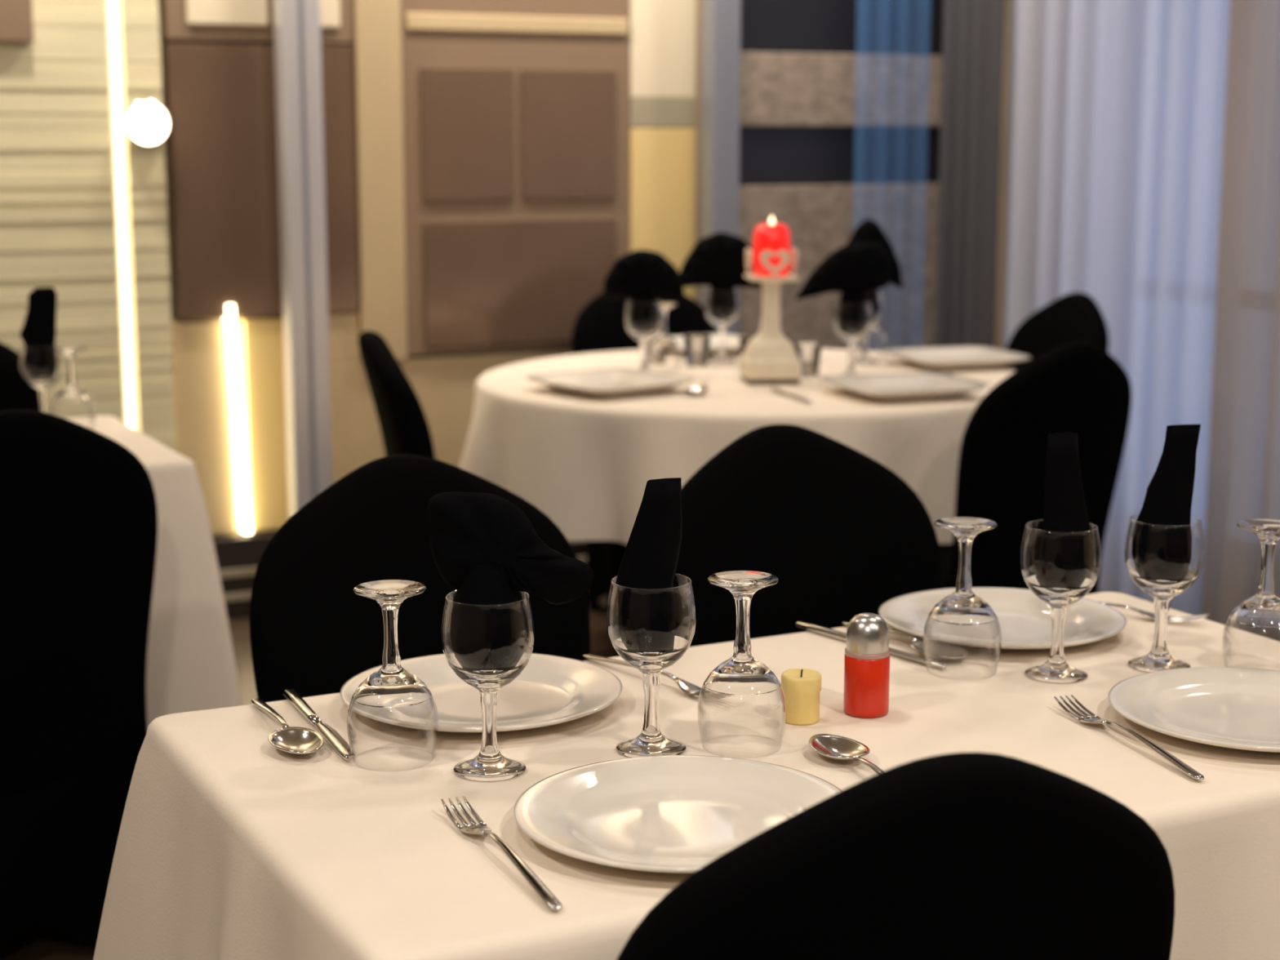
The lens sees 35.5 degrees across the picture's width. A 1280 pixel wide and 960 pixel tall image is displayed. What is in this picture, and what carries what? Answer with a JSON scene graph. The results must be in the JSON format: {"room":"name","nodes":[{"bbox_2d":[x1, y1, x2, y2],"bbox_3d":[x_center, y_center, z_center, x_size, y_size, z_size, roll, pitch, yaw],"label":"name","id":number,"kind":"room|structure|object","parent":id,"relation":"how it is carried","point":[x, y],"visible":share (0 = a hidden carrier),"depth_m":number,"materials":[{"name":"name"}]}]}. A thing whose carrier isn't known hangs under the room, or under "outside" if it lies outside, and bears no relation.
{"room":"restaurant dining room","nodes":[
{"label":"restaurant dining room","id":0,"kind":"room"},
{"bbox_2d":[0,595,621,959],"bbox_3d":[0.426,1.044,1.993,5.780,0.100,8.194,-5,11,-27],"label":"floor","id":1,"kind":"structure","parent":0,"point":[33,941],"depth_m":4.72,"materials":[{"name":"brown"}]},
{"bbox_2d":[0,342,48,413],"bbox_3d":[-1.456,0.133,4.264,0.444,0.919,0.437,-5,11,-27],"label":"banquet chair","id":2,"kind":"object","parent":1,"relation":"on","point":[15,393],"visible":0.14,"depth_m":4.38,"materials":[{"name":"black fabric"}]},
{"bbox_2d":[0,409,157,944],"bbox_3d":[-1.013,0.320,3.184,0.444,0.919,0.437,-5,11,-29],"label":"banquet chair","id":3,"kind":"object","parent":1,"relation":"on","point":[78,510],"visible":0.88,"depth_m":3.10,"materials":[{"name":"black fabric"}]},
{"bbox_2d":[273,0,332,518],"bbox_3d":[-0.902,-0.975,5.292,0.132,2.750,0.100,-5,11,-27],"label":"metal post","id":4,"kind":"object","parent":1,"relation":"on","point":[297,28],"visible":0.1,"depth_m":5.32,"materials":[{"name":"grey metal"}]},
{"bbox_2d":[358,330,435,458],"bbox_3d":[-0.366,0.139,4.229,0.437,0.919,0.444,-2,10,-13],"label":"banquet chair","id":5,"kind":"object","parent":1,"relation":"on","point":[404,427],"visible":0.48,"depth_m":3.98,"materials":[{"name":"black fabric"}]},
{"bbox_2d":[248,454,590,702],"bbox_3d":[-0.213,0.451,2.430,0.444,0.919,0.437,-5,11,-27],"label":"banquet chair","id":6,"kind":"object","parent":1,"relation":"on","point":[310,633],"visible":0.34,"depth_m":2.45,"materials":[{"name":"black fabric"}]},
{"bbox_2d":[571,291,718,625],"bbox_3d":[0.062,-0.088,5.536,0.444,0.919,0.437,-4,10,-20],"label":"banquet chair","id":7,"kind":"object","parent":1,"relation":"on","point":[600,326],"visible":0.18,"depth_m":5.55,"materials":[{"name":"black fabric"}]},
{"bbox_2d":[701,0,740,335],"bbox_3d":[0.238,-1.075,5.864,0.117,2.750,0.100,-5,11,-27],"label":"metal post","id":8,"kind":"object","parent":1,"relation":"on","point":[721,60],"visible":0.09,"depth_m":5.84,"materials":[{"name":"grey metal"}]},
{"bbox_2d":[673,424,942,647],"bbox_3d":[0.282,0.405,2.695,0.444,0.919,0.437,-5,11,-27],"label":"banquet chair","id":9,"kind":"object","parent":1,"relation":"on","point":[842,535],"visible":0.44,"depth_m":2.75,"materials":[{"name":"black fabric"}]},
{"bbox_2d":[616,752,1174,959],"bbox_3d":[0.137,0.602,1.565,0.444,0.919,0.437,-4,11,-21],"label":"banquet chair","id":10,"kind":"object","parent":1,"relation":"on","point":[957,855],"visible":1,"depth_m":1.30,"materials":[{"name":"black fabric"}]},
{"bbox_2d":[938,342,1131,594],"bbox_3d":[0.743,0.155,4.133,0.444,0.919,0.437,-7,12,-34],"label":"banquet chair","id":11,"kind":"object","parent":1,"relation":"on","point":[1080,388],"visible":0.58,"depth_m":3.92,"materials":[{"name":"black fabric"}]},
{"bbox_2d":[1003,292,1109,370],"bbox_3d":[0.937,-0.016,5.119,0.437,0.919,0.444,-3,10,-19],"label":"banquet chair","id":12,"kind":"object","parent":1,"relation":"on","point":[1074,317],"visible":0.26,"depth_m":5.10,"materials":[{"name":"black fabric"}]},
{"bbox_3d":[0.209,0.611,2.027,1.206,0.742,0.658,-5,11,-27],"label":"dining table","id":13,"kind":"object","parent":1,"relation":"on","visible":0},
{"bbox_2d":[93,591,1279,959],"bbox_3d":[0.211,0.378,1.989,1.357,0.285,0.807,-5,11,-27],"label":"tablecloth","id":14,"kind":"object","parent":13,"relation":"on","point":[232,844],"visible":0.58,"depth_m":1.80,"materials":[{"name":"beige fabric"}]},
{"bbox_2d":[251,698,324,755],"bbox_3d":[-0.347,0.235,1.925,0.050,0.014,0.214,-4,11,-23],"label":"spoon","id":15,"kind":"object","parent":14,"relation":"on","point":[298,740],"visible":1,"depth_m":1.88,"materials":[{"name":"silver metal"}]},
{"bbox_2d":[267,726,324,755],"bbox_3d":[-0.320,0.247,1.863,0.050,0.012,0.079,-4,11,-23],"label":"bowl","id":16,"kind":"object","parent":15,"relation":"on","point":[298,740],"depth_m":1.88,"materials":[{"name":"silver metal"}]},
{"bbox_2d":[283,688,351,760],"bbox_3d":[-0.311,0.236,1.940,0.017,0.008,0.243,-4,11,-23],"label":"knife","id":17,"kind":"object","parent":14,"relation":"on","point":[334,739],"visible":0.99,"depth_m":1.93,"materials":[{"name":"silver metal"}]},
{"bbox_2d":[346,579,438,771],"bbox_3d":[-0.228,0.178,1.830,0.084,0.163,0.084,-5,11,-27],"label":"wine glass","id":18,"kind":"object","parent":14,"relation":"on","point":[392,686],"visible":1,"depth_m":1.81,"materials":[{"name":"white"}]},
{"bbox_2d":[346,666,438,771],"bbox_3d":[-0.228,0.215,1.837,0.084,0.088,0.084,-5,11,-27],"label":"bowl","id":19,"kind":"object","parent":18,"relation":"on","point":[388,686],"depth_m":1.81,"materials":[{"name":"clear glass"}]},
{"bbox_2d":[340,652,622,732],"bbox_3d":[-0.159,0.218,2.014,0.283,0.019,0.283,-5,11,-27],"label":"dinner plate","id":20,"kind":"object","parent":14,"relation":"on","point":[550,690],"visible":0.67,"depth_m":2.02,"materials":[{"name":"beige"}]},
{"bbox_2d":[440,591,534,781],"bbox_3d":[-0.136,0.183,1.797,0.084,0.163,0.084,-2,10,-12],"label":"wine glass","id":21,"kind":"object","parent":14,"relation":"on","point":[489,765],"visible":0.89,"depth_m":1.79,"materials":[{"name":"white"}]},
{"bbox_2d":[440,591,534,693],"bbox_3d":[-0.136,0.146,1.790,0.084,0.088,0.084,-2,10,-12],"label":"bowl","id":22,"kind":"object","parent":21,"relation":"on","point":[484,681],"depth_m":1.77,"materials":[{"name":"clear glass"}]},
{"bbox_2d":[426,491,594,670],"bbox_3d":[-0.115,0.092,1.782,0.148,0.167,0.068,0,10,0],"label":"napkin","id":23,"kind":"object","parent":21,"relation":"in","point":[484,547],"visible":0.95,"depth_m":1.76,"materials":[{"name":"black fabric"}]},
{"bbox_2d":[440,795,562,910],"bbox_3d":[-0.110,0.294,1.587,0.025,0.012,0.245,-4,11,-23],"label":"fork","id":24,"kind":"object","parent":14,"relation":"on","point":[539,887],"visible":1,"depth_m":1.58,"materials":[{"name":"silver metal"}]},
{"bbox_2d":[606,577,696,757],"bbox_3d":[0.011,0.172,1.858,0.084,0.163,0.084,-2,10,-9],"label":"wine glass","id":25,"kind":"object","parent":14,"relation":"on","point":[651,741],"visible":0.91,"depth_m":1.85,"materials":[{"name":"white"}]},
{"bbox_2d":[615,477,682,652],"bbox_3d":[0.007,0.082,1.844,0.056,0.166,0.055,3,10,17],"label":"napkin","id":26,"kind":"object","parent":25,"relation":"in","point":[646,618],"visible":0.91,"depth_m":1.82,"materials":[{"name":"black fabric"}]},
{"bbox_2d":[606,577,696,674],"bbox_3d":[0.011,0.136,1.852,0.084,0.088,0.084,-2,10,-9],"label":"bowl","id":27,"kind":"object","parent":25,"relation":"on","point":[648,663],"depth_m":1.84,"materials":[{"name":"clear glass"}]},
{"bbox_2d":[582,653,733,699],"bbox_3d":[0.016,0.204,2.100,0.025,0.012,0.245,-8,13,-38],"label":"fork","id":28,"kind":"object","parent":14,"relation":"on","point":[691,689],"visible":0.81,"depth_m":2.06,"materials":[{"name":"silver metal"}]},
{"bbox_2d":[513,755,841,873],"bbox_3d":[0.037,0.281,1.656,0.283,0.019,0.283,-5,11,-27],"label":"dinner plate","id":29,"kind":"object","parent":14,"relation":"on","point":[677,814],"visible":0.8,"depth_m":1.69,"materials":[{"name":"beige"}]},
{"bbox_2d":[697,570,786,758],"bbox_3d":[0.096,0.171,1.869,0.084,0.163,0.084,-5,11,-27],"label":"wine glass","id":30,"kind":"object","parent":14,"relation":"on","point":[741,674],"visible":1,"depth_m":1.85,"materials":[{"name":"white"}]},
{"bbox_2d":[697,656,786,758],"bbox_3d":[0.096,0.208,1.875,0.084,0.088,0.084,-5,11,-27],"label":"bowl","id":31,"kind":"object","parent":30,"relation":"on","point":[737,675],"depth_m":1.85,"materials":[{"name":"clear glass"}]},
{"bbox_2d":[781,668,822,724],"bbox_3d":[0.158,0.211,1.962,0.040,0.051,0.040,-5,11,-27],"label":"candle","id":32,"kind":"object","parent":14,"relation":"on","point":[802,687],"visible":0.96,"depth_m":1.95,"materials":[{"name":"beige wax"}]},
{"bbox_2d":[808,733,884,773],"bbox_3d":[0.207,0.260,1.783,0.050,0.014,0.214,-4,11,-21],"label":"spoon","id":33,"kind":"object","parent":14,"relation":"on","point":[834,747],"visible":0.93,"depth_m":1.85,"materials":[{"name":"silver metal"}]},
{"bbox_2d":[808,733,870,760],"bbox_3d":[0.183,0.250,1.845,0.050,0.012,0.079,-4,11,-21],"label":"bowl","id":34,"kind":"object","parent":33,"relation":"on","point":[834,747],"depth_m":1.86,"materials":[{"name":"silver metal"}]},
{"bbox_2d":[843,612,889,717],"bbox_3d":[0.226,0.182,1.983,0.045,0.101,0.045,-5,11,-27],"label":"shaker","id":35,"kind":"object","parent":14,"relation":"on","point":[867,651],"visible":1,"depth_m":1.97,"materials":[{"name":"red plastic"}]},
{"bbox_2d":[842,621,968,660],"bbox_3d":[0.295,0.179,2.251,0.050,0.014,0.214,-6,11,-30],"label":"spoon","id":36,"kind":"object","parent":14,"relation":"on","point":[935,649],"visible":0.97,"depth_m":2.21,"materials":[{"name":"silver metal"}]},
{"bbox_2d":[910,639,968,660],"bbox_3d":[0.329,0.189,2.194,0.050,0.012,0.079,-6,11,-30],"label":"bowl","id":37,"kind":"object","parent":36,"relation":"on","point":[935,649],"depth_m":2.21,"materials":[{"name":"silver metal"}]},
{"bbox_2d":[923,516,1001,679],"bbox_3d":[0.346,0.125,2.132,0.084,0.163,0.084,-5,11,-27],"label":"wine glass","id":38,"kind":"object","parent":14,"relation":"on","point":[963,606],"visible":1,"depth_m":2.12,"materials":[{"name":"white"}]},
{"bbox_2d":[923,591,1001,679],"bbox_3d":[0.346,0.162,2.139,0.084,0.088,0.084,-5,11,-27],"label":"bowl","id":39,"kind":"object","parent":38,"relation":"on","point":[959,607],"depth_m":2.12,"materials":[{"name":"clear glass"}]},
{"bbox_2d":[878,586,1126,648],"bbox_3d":[0.419,0.165,2.319,0.283,0.019,0.283,-5,11,-27],"label":"dinner plate","id":40,"kind":"object","parent":14,"relation":"on","point":[1024,620],"visible":0.86,"depth_m":2.33,"materials":[{"name":"beige"}]},
{"bbox_2d":[1020,519,1101,683],"bbox_3d":[0.444,0.128,2.114,0.084,0.163,0.084,-1,10,-4],"label":"wine glass","id":41,"kind":"object","parent":14,"relation":"on","point":[1055,669],"visible":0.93,"depth_m":2.11,"materials":[{"name":"white"}]},
{"bbox_2d":[1020,519,1101,608],"bbox_3d":[0.444,0.091,2.108,0.084,0.088,0.084,-1,10,-4],"label":"bowl","id":42,"kind":"object","parent":41,"relation":"on","point":[1056,597],"depth_m":2.09,"materials":[{"name":"clear glass"}]},
{"bbox_2d":[1035,431,1092,587],"bbox_3d":[0.447,0.035,2.098,0.056,0.170,0.054,0,10,0],"label":"napkin","id":43,"kind":"object","parent":41,"relation":"in","point":[1064,561],"visible":0.92,"depth_m":2.08,"materials":[{"name":"black fabric"}]},
{"bbox_2d":[1053,694,1204,780],"bbox_3d":[0.462,0.241,1.889,0.025,0.012,0.245,-3,10,-17],"label":"fork","id":44,"kind":"object","parent":14,"relation":"on","point":[1184,767],"visible":1,"depth_m":1.89,"materials":[{"name":"silver metal"}]},
{"bbox_2d":[1124,513,1204,672],"bbox_3d":[0.563,0.122,2.151,0.084,0.163,0.084,4,11,24],"label":"wine glass","id":45,"kind":"object","parent":14,"relation":"on","point":[1159,658],"visible":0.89,"depth_m":2.15,"materials":[{"name":"white"}]},
{"bbox_2d":[1124,513,1204,600],"bbox_3d":[0.563,0.085,2.144,0.084,0.088,0.084,4,11,24],"label":"bowl","id":46,"kind":"object","parent":45,"relation":"on","point":[1159,589],"depth_m":2.13,"materials":[{"name":"clear glass"}]},
{"bbox_2d":[1131,424,1200,580],"bbox_3d":[0.563,0.028,2.134,0.069,0.174,0.057,0,10,0],"label":"napkin","id":47,"kind":"object","parent":45,"relation":"in","point":[1159,551],"visible":0.94,"depth_m":2.12,"materials":[{"name":"black fabric"}]},
{"bbox_2d":[1107,666,1279,752],"bbox_3d":[0.602,0.229,1.952,0.283,0.019,0.283,-5,11,-27],"label":"dinner plate","id":48,"kind":"object","parent":14,"relation":"on","point":[1225,707],"visible":1,"depth_m":1.99,"materials":[{"name":"beige"}]},
{"bbox_2d":[1222,519,1279,667],"bbox_3d":[0.664,0.127,2.121,0.084,0.163,0.084,-5,11,-27],"label":"wine glass","id":49,"kind":"object","parent":14,"relation":"on","point":[1262,609],"visible":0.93,"depth_m":2.11,"materials":[{"name":"white"}]},
{"bbox_2d":[1222,593,1279,667],"bbox_3d":[0.664,0.164,2.128,0.084,0.088,0.084,-5,11,-27],"label":"bowl","id":50,"kind":"object","parent":49,"relation":"on","point":[1260,610],"depth_m":2.11,"materials":[{"name":"clear glass"}]},
{"bbox_3d":[0.275,0.126,4.818,1.306,0.742,1.306,-5,11,-27],"label":"round table","id":51,"kind":"object","parent":1,"relation":"on","visible":0},
{"bbox_2d":[459,348,1016,543],"bbox_3d":[0.264,-0.108,4.791,1.455,0.288,1.443,-5,11,-27],"label":"tablecloth","id":52,"kind":"object","parent":51,"relation":"on","point":[587,463],"visible":0.5,"depth_m":4.25,"materials":[{"name":"beige fabric"}]},
{"bbox_2d":[525,368,694,397],"bbox_3d":[-0.068,-0.214,4.473,0.300,0.030,0.300,-7,12,-36],"label":"square plate","id":53,"kind":"object","parent":52,"relation":"on","point":[609,382],"visible":1,"depth_m":4.52,"materials":[{"name":"beige"}]},
{"bbox_2d":[624,300,662,371],"bbox_3d":[0.009,-0.335,4.731,0.092,0.179,0.092,9,13,43],"label":"wine glass","id":54,"kind":"object","parent":52,"relation":"on","point":[643,336],"visible":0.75,"depth_m":4.71,"materials":[{"name":"white"}]},
{"bbox_2d":[603,249,684,329],"bbox_3d":[0.009,-0.443,4.712,0.191,0.200,0.078,1,10,3],"label":"napkin","id":55,"kind":"object","parent":54,"relation":"in","point":[642,276],"visible":0.98,"depth_m":4.68,"materials":[{"name":"black fabric"}]},
{"bbox_2d":[624,300,662,342],"bbox_3d":[0.009,-0.376,4.724,0.092,0.096,0.092,9,13,43],"label":"bowl","id":56,"kind":"object","parent":54,"relation":"on","point":[642,335],"depth_m":4.71,"materials":[{"name":"clear glass"}]},
{"bbox_2d":[646,302,680,372],"bbox_3d":[0.057,-0.346,4.845,0.084,0.163,0.084,6,11,31],"label":"wine glass","id":57,"kind":"object","parent":52,"relation":"on","point":[663,340],"visible":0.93,"depth_m":4.83,"materials":[{"name":"white"}]},
{"bbox_2d":[646,334,680,372],"bbox_3d":[0.057,-0.309,4.851,0.084,0.088,0.084,6,11,31],"label":"bowl","id":58,"kind":"object","parent":57,"relation":"on","point":[662,340],"depth_m":4.83,"materials":[{"name":"clear glass"}]},
{"bbox_2d":[684,333,710,367],"bbox_3d":[0.141,-0.321,4.950,0.066,0.076,0.066,-5,11,-27],"label":"tumbler","id":59,"kind":"object","parent":52,"relation":"on","point":[696,346],"visible":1,"depth_m":4.93,"materials":[{"name":"clear glass"}]},
{"bbox_2d":[703,289,740,362],"bbox_3d":[0.208,-0.391,5.052,0.092,0.179,0.092,9,13,42],"label":"wine glass","id":60,"kind":"object","parent":52,"relation":"on","point":[722,323],"visible":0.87,"depth_m":5.04,"materials":[{"name":"white"}]},
{"bbox_2d":[679,231,761,317],"bbox_3d":[0.198,-0.511,5.032,0.218,0.226,0.078,1,10,3],"label":"napkin","id":61,"kind":"object","parent":60,"relation":"in","point":[717,260],"visible":0.91,"depth_m":5.00,"materials":[{"name":"black fabric"}]},
{"bbox_2d":[703,289,740,328],"bbox_3d":[0.208,-0.431,5.045,0.092,0.096,0.092,9,13,42],"label":"bowl","id":62,"kind":"object","parent":60,"relation":"on","point":[720,322],"depth_m":5.03,"materials":[{"name":"clear glass"}]},
{"bbox_2d":[739,248,801,385],"bbox_3d":[0.303,-0.380,4.619,0.128,0.307,0.128,-1,10,-5],"label":"candle stand","id":63,"kind":"object","parent":52,"relation":"on","point":[768,357],"visible":0.9,"depth_m":4.58,"materials":[{"name":"ceramic"}]},
{"bbox_2d":[752,215,790,275],"bbox_3d":[0.303,-0.540,4.591,0.087,0.137,0.087,-5,11,-27],"label":"candle","id":64,"kind":"object","parent":63,"relation":"on","point":[771,236],"visible":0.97,"depth_m":4.56,"materials":[{"name":"red wax"}]},
{"bbox_2d":[832,301,871,375],"bbox_3d":[0.498,-0.328,4.692,0.092,0.179,0.092,-6,12,-32],"label":"wine glass","id":65,"kind":"object","parent":52,"relation":"on","point":[851,338],"visible":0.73,"depth_m":4.68,"materials":[{"name":"white"}]},
{"bbox_2d":[795,242,890,331],"bbox_3d":[0.475,-0.446,4.673,0.219,0.220,0.078,1,10,3],"label":"napkin","id":66,"kind":"object","parent":65,"relation":"in","point":[855,269],"visible":0.99,"depth_m":4.64,"materials":[{"name":"black fabric"}]},
{"bbox_2d":[832,301,871,343],"bbox_3d":[0.498,-0.369,4.685,0.092,0.096,0.092,-6,12,-32],"label":"bowl","id":67,"kind":"object","parent":65,"relation":"on","point":[850,337],"depth_m":4.67,"materials":[{"name":"clear glass"}]},
{"bbox_2d":[854,290,883,364],"bbox_3d":[0.564,-0.383,5.010,0.092,0.179,0.092,2,10,10],"label":"wine glass","id":68,"kind":"object","parent":52,"relation":"on","point":[864,358],"visible":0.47,"depth_m":5.01,"materials":[{"name":"white"}]},
{"bbox_2d":[846,218,902,319],"bbox_3d":[0.580,-0.521,4.985,0.152,0.260,0.078,1,10,3],"label":"napkin","id":69,"kind":"object","parent":68,"relation":"in","point":[868,230],"visible":0.33,"depth_m":4.96,"materials":[{"name":"black fabric"}]},
{"bbox_2d":[855,293,887,357],"bbox_3d":[0.596,-0.397,5.138,0.084,0.163,0.084,-8,13,-40],"label":"wine glass","id":70,"kind":"object","parent":52,"relation":"on","point":[876,330],"visible":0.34,"depth_m":5.12,"materials":[{"name":"white"}]},
{"bbox_2d":[855,324,887,357],"bbox_3d":[0.596,-0.360,5.144,0.084,0.088,0.084,-8,13,-40],"label":"bowl","id":71,"kind":"object","parent":70,"relation":"on","point":[876,330],"depth_m":5.12,"materials":[{"name":"clear glass"}]},
{"bbox_2d":[819,372,986,401],"bbox_3d":[0.577,-0.202,4.404,0.300,0.030,0.300,-3,10,-19],"label":"square plate","id":72,"kind":"object","parent":52,"relation":"on","point":[907,386],"visible":1,"depth_m":4.46,"materials":[{"name":"beige"}]},
{"bbox_2d":[882,346,1031,369],"bbox_3d":[0.785,-0.300,4.968,0.300,0.030,0.300,-3,10,-17],"label":"square plate","id":73,"kind":"object","parent":52,"relation":"on","point":[957,357],"visible":1,"depth_m":5.03,"materials":[{"name":"beige"}]},
{"bbox_2d":[0,0,943,536],"bbox_3d":[-1.389,-0.970,5.258,5.580,2.750,0.200,-5,11,-27],"label":"wall","id":74,"kind":"structure","parent":0,"point":[58,218],"depth_m":5.35,"materials":[{"name":"beige paint"}]},
{"bbox_2d":[0,0,34,42],"bbox_3d":[-2.679,-1.203,4.428,2.575,0.405,0.030,-5,11,-27],"label":"trim","id":75,"kind":"structure","parent":74,"relation":"attached to","point":[16,25],"depth_m":5.00,"materials":[{"name":"brown metal"}]},
{"bbox_2d":[105,0,138,431],"bbox_3d":[-1.365,-1.181,5.164,0.040,2.240,0.042,-5,11,-27],"label":"light tube","id":76,"kind":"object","parent":74,"relation":"attached to","point":[113,6],"depth_m":5.23,"materials":[{"name":"beige"}]},
{"bbox_2d":[123,99,170,146],"bbox_3d":[-1.272,-0.924,5.173,0.120,0.120,0.056,-5,11,-27],"label":"wall lamp","id":77,"kind":"object","parent":74,"relation":"attached to","point":[146,122],"visible":1,"depth_m":5.16,"materials":[{"name":"white glass"}]},
{"bbox_2d":[186,0,267,26],"bbox_3d":[-1.086,-1.543,5.199,0.215,0.700,0.020,-5,11,-27],"label":"trim","id":78,"kind":"structure","parent":74,"relation":"attached to","point":[215,12],"depth_m":5.25,"materials":[{"name":"beige"}]},
{"bbox_2d":[222,304,252,533],"bbox_3d":[-1.100,-0.166,5.450,0.048,0.630,0.050,-5,11,-27],"label":"light tube","id":79,"kind":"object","parent":74,"relation":"attached to","point":[238,436],"depth_m":5.44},
{"bbox_2d":[239,316,288,531],"bbox_3d":[-0.990,-0.157,5.533,0.214,0.585,0.050,-5,11,-27],"label":"trim","id":80,"kind":"structure","parent":74,"relation":"attached to","point":[261,340],"depth_m":5.48,"materials":[{"name":"gold metal"}]},
{"bbox_2d":[328,311,359,363],"bbox_3d":[-0.843,-0.398,5.568,0.112,0.138,0.050,-5,11,-27],"label":"trim","id":81,"kind":"structure","parent":74,"relation":"attached to","point":[343,327],"depth_m":5.55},
{"bbox_2d":[349,0,407,361],"bbox_3d":[-0.726,-1.352,5.445,0.132,2.060,0.060,-5,11,-27],"label":"trim","id":82,"kind":"structure","parent":74,"relation":"attached to","point":[377,44],"depth_m":5.50,"materials":[{"name":"paint"}]},
{"bbox_2d":[212,530,586,618],"bbox_3d":[-1.841,0.329,5.159,4.484,0.225,0.060,-5,11,-27],"label":"baseboard","id":83,"kind":"structure","parent":74,"relation":"attached to","point":[237,551],"depth_m":5.50,"materials":[{"name":"grey"}]},
{"bbox_2d":[420,66,514,202],"bbox_3d":[-0.485,-0.970,5.611,0.277,0.370,0.020,-5,11,-27],"label":"trim","id":84,"kind":"structure","parent":74,"relation":"attached to","point":[468,149],"depth_m":5.60,"materials":[{"name":"wood"}]},
{"bbox_2d":[400,0,630,355],"bbox_3d":[-0.353,-1.390,5.635,0.704,2.050,0.050,-5,11,-27],"label":"wall frame","id":85,"kind":"object","parent":74,"relation":"attached to","point":[516,51],"visible":0.35,"depth_m":5.65,"materials":[{"name":"beige wood"}]},
{"bbox_2d":[405,13,627,35],"bbox_3d":[-0.341,-1.286,5.631,0.680,0.045,0.020,-5,11,-27],"label":"trim","id":86,"kind":"structure","parent":74,"relation":"attached to","point":[415,21],"depth_m":5.61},
{"bbox_2d":[422,217,616,348],"bbox_3d":[-0.341,-0.571,5.755,0.600,0.355,0.020,-5,11,-27],"label":"wall panel","id":87,"kind":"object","parent":74,"relation":"attached to","point":[486,282],"depth_m":5.73,"materials":[{"name":"wood"}]},
{"bbox_2d":[520,68,615,200],"bbox_3d":[-0.206,-0.994,5.751,0.297,0.370,0.020,-5,11,-27],"label":"trim","id":88,"kind":"structure","parent":74,"relation":"attached to","point":[568,116],"depth_m":5.74,"materials":[{"name":"wood"}]},
{"bbox_2d":[630,98,695,128],"bbox_3d":[0.059,-1.083,5.901,0.216,0.083,0.050,-5,11,-27],"label":"trim","id":89,"kind":"structure","parent":74,"relation":"attached to","point":[644,113],"depth_m":5.88,"materials":[{"name":"beige"}]},
{"bbox_2d":[737,183,938,351],"bbox_3d":[0.710,-0.352,6.345,0.964,1.162,0.030,-5,11,-27],"label":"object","id":90,"kind":"structure","parent":74,"relation":"attached to","point":[820,220],"depth_m":6.23,"materials":[{"name":"stone"}]},
{"bbox_2d":[739,51,942,126],"bbox_3d":[0.710,-1.209,6.196,0.964,0.218,0.030,-5,11,-27],"label":"trim","id":91,"kind":"structure","parent":74,"relation":"attached to","point":[777,88],"depth_m":6.13,"materials":[{"name":"stone"}]},
{"bbox_2d":[995,0,1010,350],"bbox_3d":[2.943,-0.589,3.068,0.120,2.750,8.094,-5,11,-27],"label":"wall","id":92,"kind":"structure","parent":0,"point":[1004,128],"depth_m":6.41,"materials":[{"name":"paint"}]},
{"bbox_3d":[0.426,-1.764,1.505,5.780,0.100,8.194,-5,11,-27],"label":"ceiling","id":93,"kind":"structure","parent":0,"visible":0},
{"bbox_3d":[1.898,-2.136,4.142,0.180,0.070,4.200,-5,11,-27],"label":"trim","id":94,"kind":"structure","parent":93,"relation":"attached to","visible":0},
{"bbox_2d":[934,0,1004,348],"bbox_3d":[1.008,-1.088,6.059,0.066,2.670,0.286,-4,11,-22],"label":"curtain","id":95,"kind":"object","parent":94,"relation":"hanging from","point":[973,30],"visible":0.59,"depth_m":6.09,"materials":[{"name":"grey fabric"}]},
{"bbox_2d":[1002,0,1230,615],"bbox_3d":[1.316,-0.998,5.537,0.070,2.670,0.970,-5,11,-27],"label":"sheer curtain","id":96,"kind":"object","parent":94,"relation":"hanging from","point":[1117,108],"visible":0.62,"depth_m":5.51,"materials":[{"name":"fabric"}]},
{"bbox_2d":[1201,0,1279,641],"bbox_3d":[2.169,-0.699,3.819,0.086,2.670,2.950,-5,11,-27],"label":"sheer curtain","id":97,"kind":"object","parent":94,"relation":"hanging from","point":[1243,477],"visible":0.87,"depth_m":5.10,"materials":[{"name":"fabric"}]},
{"bbox_3d":[-1.460,0.334,3.620,1.161,0.742,0.636,-5,11,-27],"label":"dining table","id":98,"kind":"object","parent":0,"visible":0},
{"bbox_2d":[64,415,242,725],"bbox_3d":[-1.459,0.306,3.614,1.341,0.700,0.819,-5,11,-27],"label":"tablecloth","id":99,"kind":"object","parent":98,"relation":"on","point":[191,666],"visible":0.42,"depth_m":3.53,"materials":[{"name":"beige fabric"}]},
{"bbox_2d":[18,343,63,413],"bbox_3d":[-1.167,-0.182,3.900,0.084,0.163,0.084,2,10,12],"label":"wine glass","id":100,"kind":"object","parent":99,"relation":"on","point":[42,384],"visible":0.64,"depth_m":3.88,"materials":[{"name":"white"}]},
{"bbox_2d":[19,287,57,377],"bbox_3d":[-1.169,-0.282,3.884,0.061,0.184,0.062,5,11,27],"label":"napkin","id":101,"kind":"object","parent":100,"relation":"in","point":[37,333],"visible":0.98,"depth_m":3.87,"materials":[{"name":"black fabric"}]},
{"bbox_2d":[18,343,63,390],"bbox_3d":[-1.167,-0.219,3.893,0.084,0.088,0.084,2,10,12],"label":"bowl","id":102,"kind":"object","parent":100,"relation":"on","point":[40,384],"depth_m":3.88,"materials":[{"name":"clear glass"}]},
{"bbox_2d":[50,346,95,430],"bbox_3d":[-1.099,-0.175,3.862,0.084,0.163,0.084,4,11,21],"label":"wine glass","id":103,"kind":"object","parent":99,"relation":"on","point":[72,393],"visible":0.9,"depth_m":3.85,"materials":[{"name":"white"}]},
{"bbox_2d":[50,386,95,430],"bbox_3d":[-1.099,-0.138,3.869,0.084,0.088,0.084,4,11,21],"label":"bowl","id":104,"kind":"object","parent":103,"relation":"on","point":[70,394],"depth_m":3.84,"materials":[{"name":"clear glass"}]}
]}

